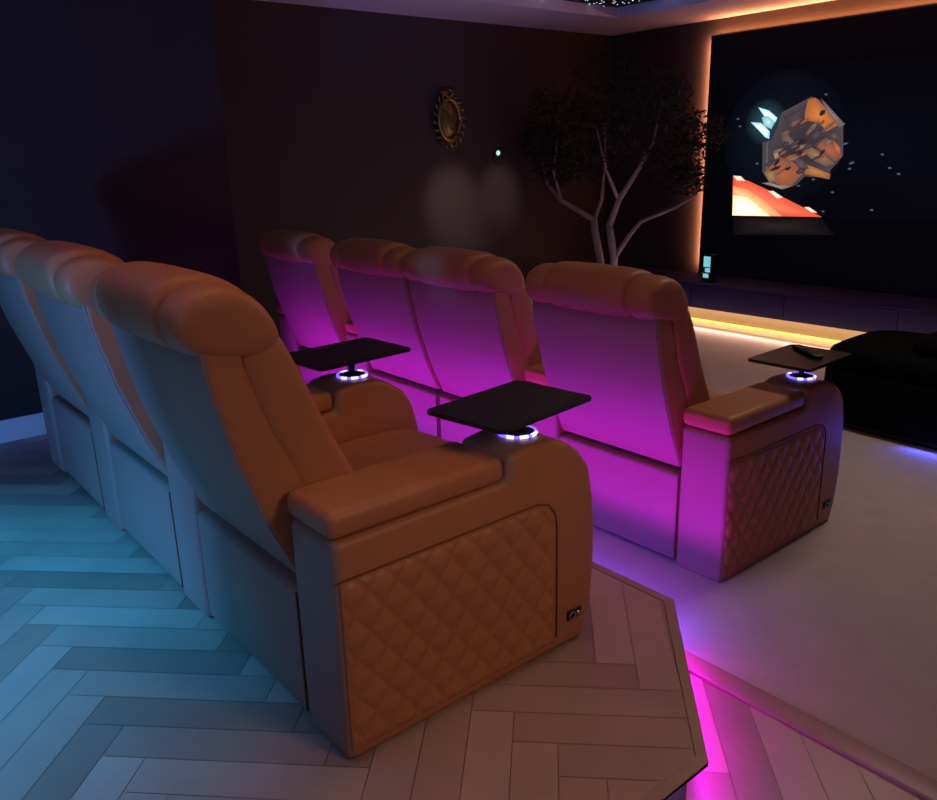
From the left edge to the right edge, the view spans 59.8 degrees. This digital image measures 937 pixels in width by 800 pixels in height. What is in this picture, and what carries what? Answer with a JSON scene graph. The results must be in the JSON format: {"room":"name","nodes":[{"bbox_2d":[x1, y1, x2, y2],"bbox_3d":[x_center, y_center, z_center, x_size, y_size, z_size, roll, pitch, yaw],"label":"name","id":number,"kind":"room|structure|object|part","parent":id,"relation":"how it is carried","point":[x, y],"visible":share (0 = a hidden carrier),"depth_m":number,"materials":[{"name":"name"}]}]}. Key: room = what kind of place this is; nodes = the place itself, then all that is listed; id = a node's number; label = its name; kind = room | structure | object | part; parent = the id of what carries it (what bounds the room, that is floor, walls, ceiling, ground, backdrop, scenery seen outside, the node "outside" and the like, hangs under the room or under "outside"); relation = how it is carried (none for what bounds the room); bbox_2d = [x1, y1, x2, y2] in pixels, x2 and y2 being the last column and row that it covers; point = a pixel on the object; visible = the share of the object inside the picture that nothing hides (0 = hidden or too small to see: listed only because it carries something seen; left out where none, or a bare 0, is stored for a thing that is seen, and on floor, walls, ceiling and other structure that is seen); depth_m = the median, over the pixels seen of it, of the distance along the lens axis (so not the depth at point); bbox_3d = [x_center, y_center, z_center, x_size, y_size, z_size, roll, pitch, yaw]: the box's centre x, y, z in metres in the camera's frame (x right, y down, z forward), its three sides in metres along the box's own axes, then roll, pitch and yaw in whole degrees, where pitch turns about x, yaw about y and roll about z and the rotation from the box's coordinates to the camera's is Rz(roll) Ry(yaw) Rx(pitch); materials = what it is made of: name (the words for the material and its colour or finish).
{"room":"home theater","nodes":[
{"label":"home theater","id":0,"kind":"room"},
{"bbox_2d":[0,0,240,419],"bbox_3d":[-3.412,-0.867,3.732,4.840,3.130,0.150,-15,21,-37],"label":"wall","id":1,"kind":"structure","parent":0,"point":[112,136],"depth_m":4.64,"materials":[{"name":"paint"}]},
{"bbox_2d":[0,412,46,443],"bbox_3d":[-3.326,0.365,4.040,4.840,0.130,0.015,-15,21,-37],"label":"baseboard","id":2,"kind":"structure","parent":1,"relation":"attached to","point":[32,425],"depth_m":4.65,"materials":[{"name":"white"}]},
{"bbox_2d":[210,0,611,337],"bbox_3d":[-0.430,-2.171,7.768,5.450,3.130,0.150,-15,21,-37],"label":"wall","id":3,"kind":"structure","parent":0,"point":[328,116],"depth_m":7.38,"materials":[{"name":"paint"}]},
{"bbox_2d":[433,88,465,149],"bbox_3d":[-0.176,-2.647,7.689,0.403,0.560,0.058,-15,21,-37],"label":"wall ornament","id":4,"kind":"object","parent":3,"relation":"attached to","point":[449,116],"visible":1,"depth_m":7.68,"materials":[{"name":"gold metal"}]},
{"bbox_3d":[-0.177,-2.641,7.692,0.298,0.417,0.048,-15,21,-37],"label":"frame","id":5,"kind":"part","parent":4,"relation":"part of","materials":[{"name":"gold metal"}]},
{"bbox_3d":[-0.178,-2.642,7.693,0.236,0.356,0.041,-15,21,-37],"label":"relief panel","id":6,"kind":"part","parent":4,"relation":"part of","materials":[{"name":"gold metal"}]},
{"bbox_2d":[494,149,501,164],"bbox_3d":[0.297,-2.446,8.196,0.100,0.150,0.022,-15,21,-37],"label":"wall switch","id":7,"kind":"object","parent":3,"relation":"attached to","point":[497,152],"visible":1,"depth_m":8.19,"materials":[{"name":"grey"}]},
{"bbox_2d":[258,0,831,35],"bbox_3d":[0.271,-2.196,2.996,10.150,0.090,7.800,-15,21,-37],"label":"ceiling","id":8,"kind":"structure","parent":0,"point":[559,15],"depth_m":7.31,"materials":[{"name":"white paint"}]},
{"bbox_2d":[564,0,653,6],"bbox_3d":[0.211,-2.239,2.933,10.000,0.030,7.800,-15,21,-37],"label":"panel","id":9,"kind":"object","parent":8,"relation":"attached to","point":[612,3],"depth_m":7.37,"materials":[{"name":"black"}]},
{"bbox_2d":[592,320,936,779],"bbox_3d":[2.140,0.127,5.262,5.480,0.054,7.800,-15,21,-37],"label":"floor","id":10,"kind":"structure","parent":0,"point":[837,623],"depth_m":3.16,"materials":[{"name":"white carpet"}]},
{"bbox_2d":[257,229,379,383],"bbox_3d":[-0.730,-0.566,5.577,1.169,1.245,1.132,-15,21,-37],"label":"recliner","id":11,"kind":"object","parent":10,"relation":"on","point":[312,306],"visible":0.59,"depth_m":5.12,"materials":[{"name":"beige leather"}]},
{"bbox_3d":[-1.078,-0.684,5.859,0.559,0.074,0.222,-15,21,-37],"label":"arm lid","id":12,"kind":"part","parent":11,"relation":"part of","materials":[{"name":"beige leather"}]},
{"bbox_3d":[-0.923,-0.427,6.065,0.930,0.707,0.220,-15,21,-37],"label":"armrest","id":13,"kind":"part","parent":11,"relation":"part of","materials":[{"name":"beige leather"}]},
{"bbox_3d":[-1.052,-0.619,5.285,0.210,0.668,0.658,-15,21,-37],"label":"panel","id":14,"kind":"part","parent":11,"relation":"part of","materials":[{"name":"beige leather"}]},
{"bbox_3d":[-1.001,-0.648,5.321,0.339,0.712,0.666,-15,21,-37],"label":"backrest","id":15,"kind":"part","parent":11,"relation":"part of","materials":[{"name":"beige leather"}]},
{"bbox_3d":[-0.496,-0.496,5.185,0.559,0.074,0.222,-15,21,-37],"label":"arm lid","id":16,"kind":"part","parent":11,"relation":"part of","materials":[{"name":"beige leather"}]},
{"bbox_3d":[-0.341,-0.239,5.391,0.930,0.707,0.220,-15,21,-37],"label":"armrest","id":17,"kind":"part","parent":11,"relation":"part of","materials":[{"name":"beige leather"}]},
{"bbox_2d":[330,238,449,437],"bbox_3d":[-0.142,-0.385,4.891,1.167,1.225,0.687,-15,21,-37],"label":"recliner","id":18,"kind":"object","parent":10,"relation":"on","point":[375,288],"visible":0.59,"depth_m":4.52,"materials":[{"name":"beige leather"}]},
{"bbox_3d":[-0.462,-0.428,4.602,0.210,0.668,0.658,-15,21,-37],"label":"panel","id":19,"kind":"part","parent":18,"relation":"part of","materials":[{"name":"beige leather"}]},
{"bbox_3d":[-0.411,-0.457,4.638,0.339,0.712,0.666,-15,21,-37],"label":"backrest","id":20,"kind":"part","parent":18,"relation":"part of","materials":[{"name":"beige leather"}]},
{"bbox_2d":[401,246,568,443],"bbox_3d":[0.380,-0.207,4.293,1.169,1.245,0.909,-15,21,-37],"label":"recliner","id":21,"kind":"object","parent":10,"relation":"on","point":[473,308],"visible":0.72,"depth_m":3.90,"materials":[{"name":"beige leather"}]},
{"bbox_3d":[-0.013,-0.282,4.083,0.210,0.668,0.658,-15,21,-37],"label":"panel","id":22,"kind":"part","parent":21,"relation":"part of","materials":[{"name":"beige leather"}]},
{"bbox_3d":[0.038,-0.312,4.118,0.339,0.712,0.666,-15,21,-37],"label":"backrest","id":23,"kind":"part","parent":21,"relation":"part of","materials":[{"name":"beige leather"}]},
{"bbox_3d":[0.543,-0.159,3.983,0.559,0.074,0.222,-15,21,-37],"label":"arm lid","id":24,"kind":"part","parent":21,"relation":"part of","materials":[{"name":"beige leather"}]},
{"bbox_3d":[0.698,0.098,4.189,0.930,0.707,0.220,-15,21,-37],"label":"armrest","id":25,"kind":"part","parent":21,"relation":"part of","materials":[{"name":"beige leather"}]},
{"bbox_2d":[519,52,734,264],"bbox_3d":[1.403,-1.991,7.851,1.142,2.534,2.100,-15,21,-37],"label":"potted tree","id":26,"kind":"object","parent":10,"relation":"on","point":[546,130],"visible":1,"depth_m":7.59,"materials":[{"name":"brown plant"}]},
{"bbox_2d":[525,261,842,582],"bbox_3d":[0.965,-0.017,3.615,1.169,1.245,0.920,-15,21,-37],"label":"recliner","id":27,"kind":"object","parent":10,"relation":"on","point":[713,482],"visible":1,"depth_m":3.32,"materials":[{"name":"beige leather"}]},
{"bbox_3d":[0.569,-0.094,3.409,0.210,0.668,0.658,-15,21,-37],"label":"panel","id":28,"kind":"part","parent":27,"relation":"part of","materials":[{"name":"beige leather"}]},
{"bbox_3d":[0.620,-0.123,3.445,0.339,0.712,0.666,-15,21,-37],"label":"backrest","id":29,"kind":"part","parent":27,"relation":"part of","materials":[{"name":"beige leather"}]},
{"bbox_2d":[708,390,724,398],"bbox_3d":[1.040,0.095,3.869,0.806,0.163,0.670,-15,21,-37],"label":"seat cushion","id":30,"kind":"object","parent":27,"relation":"on","point":[713,394],"depth_m":4.00,"materials":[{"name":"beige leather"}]},
{"bbox_3d":[1.125,0.029,3.309,0.559,0.074,0.222,-15,21,-37],"label":"arm lid","id":31,"kind":"part","parent":27,"relation":"part of","materials":[{"name":"beige leather"}]},
{"bbox_3d":[1.280,0.286,3.515,0.930,0.707,0.220,-15,21,-37],"label":"armrest","id":32,"kind":"part","parent":27,"relation":"part of","materials":[{"name":"beige leather"}]},
{"bbox_3d":[1.289,0.405,3.399,0.730,0.477,0.011,-15,21,-37],"label":"quilted panel","id":33,"kind":"part","parent":27,"relation":"part of","materials":[{"name":"beige leather"}]},
{"bbox_2d":[748,344,851,377],"bbox_3d":[1.431,-0.137,3.527,0.384,0.111,0.286,-15,21,-37],"label":"tray table","id":34,"kind":"object","parent":27,"relation":"on","point":[786,357],"visible":0.88,"depth_m":3.48,"materials":[{"name":"black"}]},
{"bbox_2d":[792,344,822,358],"bbox_3d":[1.474,-0.211,3.544,0.042,0.018,0.220,-3,17,-3],"label":"remote control","id":35,"kind":"object","parent":34,"relation":"on","point":[798,347],"visible":1,"depth_m":3.52,"materials":[{"name":"black plastic"}]},
{"bbox_2d":[642,267,936,342],"bbox_3d":[3.656,-0.596,6.707,0.622,0.412,5.920,-15,21,-37],"label":"media cabinet","id":36,"kind":"object","parent":10,"relation":"on","point":[823,313],"visible":0.62,"depth_m":7.24,"materials":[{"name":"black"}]},
{"bbox_3d":[1.855,-1.120,8.309,0.012,0.210,0.972,-15,21,-37],"label":"door","id":37,"kind":"part","parent":36,"relation":"part of","materials":[{"name":"blue"}]},
{"bbox_2d":[700,253,717,282],"bbox_3d":[2.344,-1.281,7.908,0.120,0.270,0.130,-15,21,-37],"label":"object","id":38,"kind":"object","parent":36,"relation":"on","point":[710,260],"visible":1,"depth_m":7.87,"materials":[{"name":"black plastic"}]},
{"bbox_3d":[2.482,-0.917,7.583,0.012,0.210,0.972,-15,21,-37],"label":"door","id":39,"kind":"part","parent":36,"relation":"part of","materials":[{"name":"blue"}]},
{"bbox_3d":[3.652,-0.787,6.650,0.620,0.014,5.920,-15,21,-37],"label":"panel","id":40,"kind":"part","parent":36,"relation":"part of","materials":[{"name":"black"}]},
{"bbox_3d":[3.109,-0.714,6.858,0.012,0.210,0.972,-15,21,-37],"label":"door","id":41,"kind":"part","parent":36,"relation":"part of","materials":[{"name":"blue"}]},
{"bbox_3d":[3.736,-0.511,6.133,0.012,0.210,0.972,-15,21,-37],"label":"door","id":42,"kind":"part","parent":36,"relation":"part of","materials":[{"name":"blue"}]},
{"bbox_2d":[824,330,936,449],"bbox_3d":[3.112,-0.009,4.497,0.840,0.600,2.120,-15,21,-37],"label":"lounge seat","id":43,"kind":"object","parent":10,"relation":"on","point":[887,387],"visible":0.81,"depth_m":4.72,"materials":[{"name":"black fabric"}]},
{"bbox_3d":[3.115,0.082,4.524,0.840,0.330,2.120,-15,21,-37],"label":"seat","id":44,"kind":"part","parent":43,"relation":"part of","materials":[{"name":"black fabric"}]},
{"bbox_2d":[913,331,936,357],"bbox_3d":[3.233,-0.207,4.276,0.648,0.100,1.568,-15,21,-37],"label":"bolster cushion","id":45,"kind":"object","parent":43,"relation":"on","point":[925,346],"depth_m":4.62,"materials":[{"name":"black fabric"}]},
{"bbox_2d":[606,0,936,297],"bbox_3d":[4.148,-1.890,6.432,0.150,3.130,7.800,-15,21,-37],"label":"wall","id":46,"kind":"structure","parent":0,"point":[670,240],"depth_m":8.64,"materials":[{"name":"paint"}]},
{"bbox_2d":[698,3,936,296],"bbox_3d":[3.718,-2.005,6.753,0.073,2.326,4.072,-15,21,-37],"label":"projection screen","id":47,"kind":"object","parent":46,"relation":"attached to","point":[827,175],"visible":0.96,"depth_m":7.27,"materials":[{"name":"black"}]},
{"bbox_2d":[724,55,936,234],"bbox_3d":[3.626,-2.075,6.788,0.003,1.555,3.470,-15,21,-37],"label":"picture","id":48,"kind":"object","parent":47,"relation":"attached to","point":[828,144],"depth_m":7.23,"materials":[{"name":"multicoloured"}]},
{"bbox_2d":[686,673,923,799],"bbox_3d":[0.554,1.354,1.263,2.228,0.001,3.200,-15,21,-37],"label":"floor","id":49,"kind":"structure","parent":0,"point":[751,773],"depth_m":2.30,"materials":[{"name":"brown wood"}]},
{"bbox_2d":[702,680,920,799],"bbox_3d":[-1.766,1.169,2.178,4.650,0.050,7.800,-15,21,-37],"label":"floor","id":50,"kind":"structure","parent":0,"point":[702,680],"depth_m":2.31,"materials":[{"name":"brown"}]},
{"bbox_2d":[0,434,707,799],"bbox_3d":[-2.066,0.948,2.537,4.715,0.182,4.095,-15,21,-37],"label":"platform","id":51,"kind":"object","parent":50,"relation":"on","point":[115,684],"visible":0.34,"depth_m":2.34,"materials":[{"name":"grey wood"}]},
{"bbox_2d":[0,228,302,529],"bbox_3d":[-1.581,-0.221,3.893,1.169,1.245,1.132,-15,21,-37],"label":"recliner","id":52,"kind":"object","parent":51,"relation":"on","point":[79,440],"visible":0.15,"depth_m":3.52,"materials":[{"name":"beige leather"}]},
{"bbox_3d":[-1.903,-0.273,3.601,0.210,0.668,0.658,-15,21,-37],"label":"panel","id":53,"kind":"part","parent":52,"relation":"part of","materials":[{"name":"beige leather"}]},
{"bbox_3d":[-1.774,-0.082,4.380,0.930,0.707,0.220,-15,21,-37],"label":"armrest","id":54,"kind":"part","parent":52,"relation":"part of","materials":[{"name":"beige leather"}]},
{"bbox_3d":[-1.852,-0.303,3.636,0.339,0.712,0.666,-15,21,-37],"label":"backrest","id":55,"kind":"part","parent":52,"relation":"part of","materials":[{"name":"beige leather"}]},
{"bbox_3d":[-1.192,0.107,3.707,0.930,0.707,0.220,-15,21,-37],"label":"armrest","id":56,"kind":"part","parent":52,"relation":"part of","materials":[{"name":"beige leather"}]},
{"bbox_2d":[15,240,417,616],"bbox_3d":[-0.928,-0.009,3.137,1.169,1.245,0.909,-15,21,-37],"label":"recliner","id":57,"kind":"object","parent":51,"relation":"on","point":[159,508],"visible":0.48,"depth_m":2.87,"materials":[{"name":"beige leather"}]},
{"bbox_3d":[-1.321,-0.085,2.927,0.210,0.668,0.658,-15,21,-37],"label":"panel","id":58,"kind":"part","parent":57,"relation":"part of","materials":[{"name":"beige leather"}]},
{"bbox_3d":[-1.270,-0.114,2.963,0.339,0.712,0.666,-15,21,-37],"label":"backrest","id":59,"kind":"part","parent":57,"relation":"part of","materials":[{"name":"beige leather"}]},
{"bbox_3d":[-0.610,0.295,3.033,0.930,0.707,0.220,-15,21,-37],"label":"armrest","id":60,"kind":"part","parent":57,"relation":"part of","materials":[{"name":"beige leather"}]},
{"bbox_3d":[-0.765,0.038,2.827,0.559,0.074,0.222,-15,21,-37],"label":"arm lid","id":61,"kind":"part","parent":57,"relation":"part of","materials":[{"name":"beige leather"}]},
{"bbox_2d":[289,337,410,376],"bbox_3d":[-0.459,-0.128,3.045,0.406,0.111,0.292,-16,22,-40],"label":"tray table","id":62,"kind":"object","parent":57,"relation":"on","point":[349,353],"visible":0.86,"depth_m":3.01,"materials":[{"name":"black"}]},
{"bbox_3d":[-0.439,-0.127,3.062,0.060,0.096,0.060,-15,21,-37],"label":"post","id":63,"kind":"part","parent":62,"relation":"part of","materials":[{"name":"black plastic"}]},
{"bbox_2d":[89,261,592,757],"bbox_3d":[-0.343,0.181,2.459,1.169,1.245,0.920,-15,21,-37],"label":"recliner","id":64,"kind":"object","parent":51,"relation":"on","point":[384,580],"visible":0.98,"depth_m":2.14,"materials":[{"name":"beige leather"}]},
{"bbox_3d":[-0.739,0.104,2.253,0.210,0.668,0.658,-15,21,-37],"label":"panel","id":65,"kind":"part","parent":64,"relation":"part of","materials":[{"name":"beige leather"}]},
{"bbox_3d":[-0.688,0.074,2.289,0.339,0.712,0.666,-15,21,-37],"label":"backrest","id":66,"kind":"part","parent":64,"relation":"part of","materials":[{"name":"beige leather"}]},
{"bbox_2d":[338,430,449,470],"bbox_3d":[-0.268,0.293,2.713,0.806,0.163,0.670,-15,21,-37],"label":"seat cushion","id":67,"kind":"object","parent":64,"relation":"on","point":[361,453],"depth_m":2.88,"materials":[{"name":"beige leather"}]},
{"bbox_3d":[-0.183,0.227,2.154,0.559,0.074,0.222,-15,21,-37],"label":"arm lid","id":68,"kind":"part","parent":64,"relation":"part of","materials":[{"name":"beige leather"}]},
{"bbox_3d":[-0.028,0.484,2.360,0.930,0.707,0.220,-15,21,-37],"label":"armrest","id":69,"kind":"part","parent":64,"relation":"part of","materials":[{"name":"beige leather"}]},
{"bbox_3d":[-0.019,0.602,2.244,0.730,0.477,0.011,-15,21,-37],"label":"quilted panel","id":70,"kind":"part","parent":64,"relation":"part of","materials":[{"name":"beige leather"}]},
{"bbox_2d":[427,380,591,435],"bbox_3d":[0.124,0.061,2.372,0.292,0.111,0.406,14,23,41],"label":"tray table","id":71,"kind":"object","parent":64,"relation":"on","point":[508,408],"visible":0.93,"depth_m":2.33,"materials":[{"name":"black plastic"}]},
{"bbox_2d":[685,650,936,799],"bbox_3d":[1.530,1.143,1.858,0.086,0.016,2.920,-15,21,-37],"label":"trim","id":72,"kind":"structure","parent":50,"relation":"on","point":[923,786],"depth_m":2.42,"materials":[{"name":"brown wood"}]}
]}

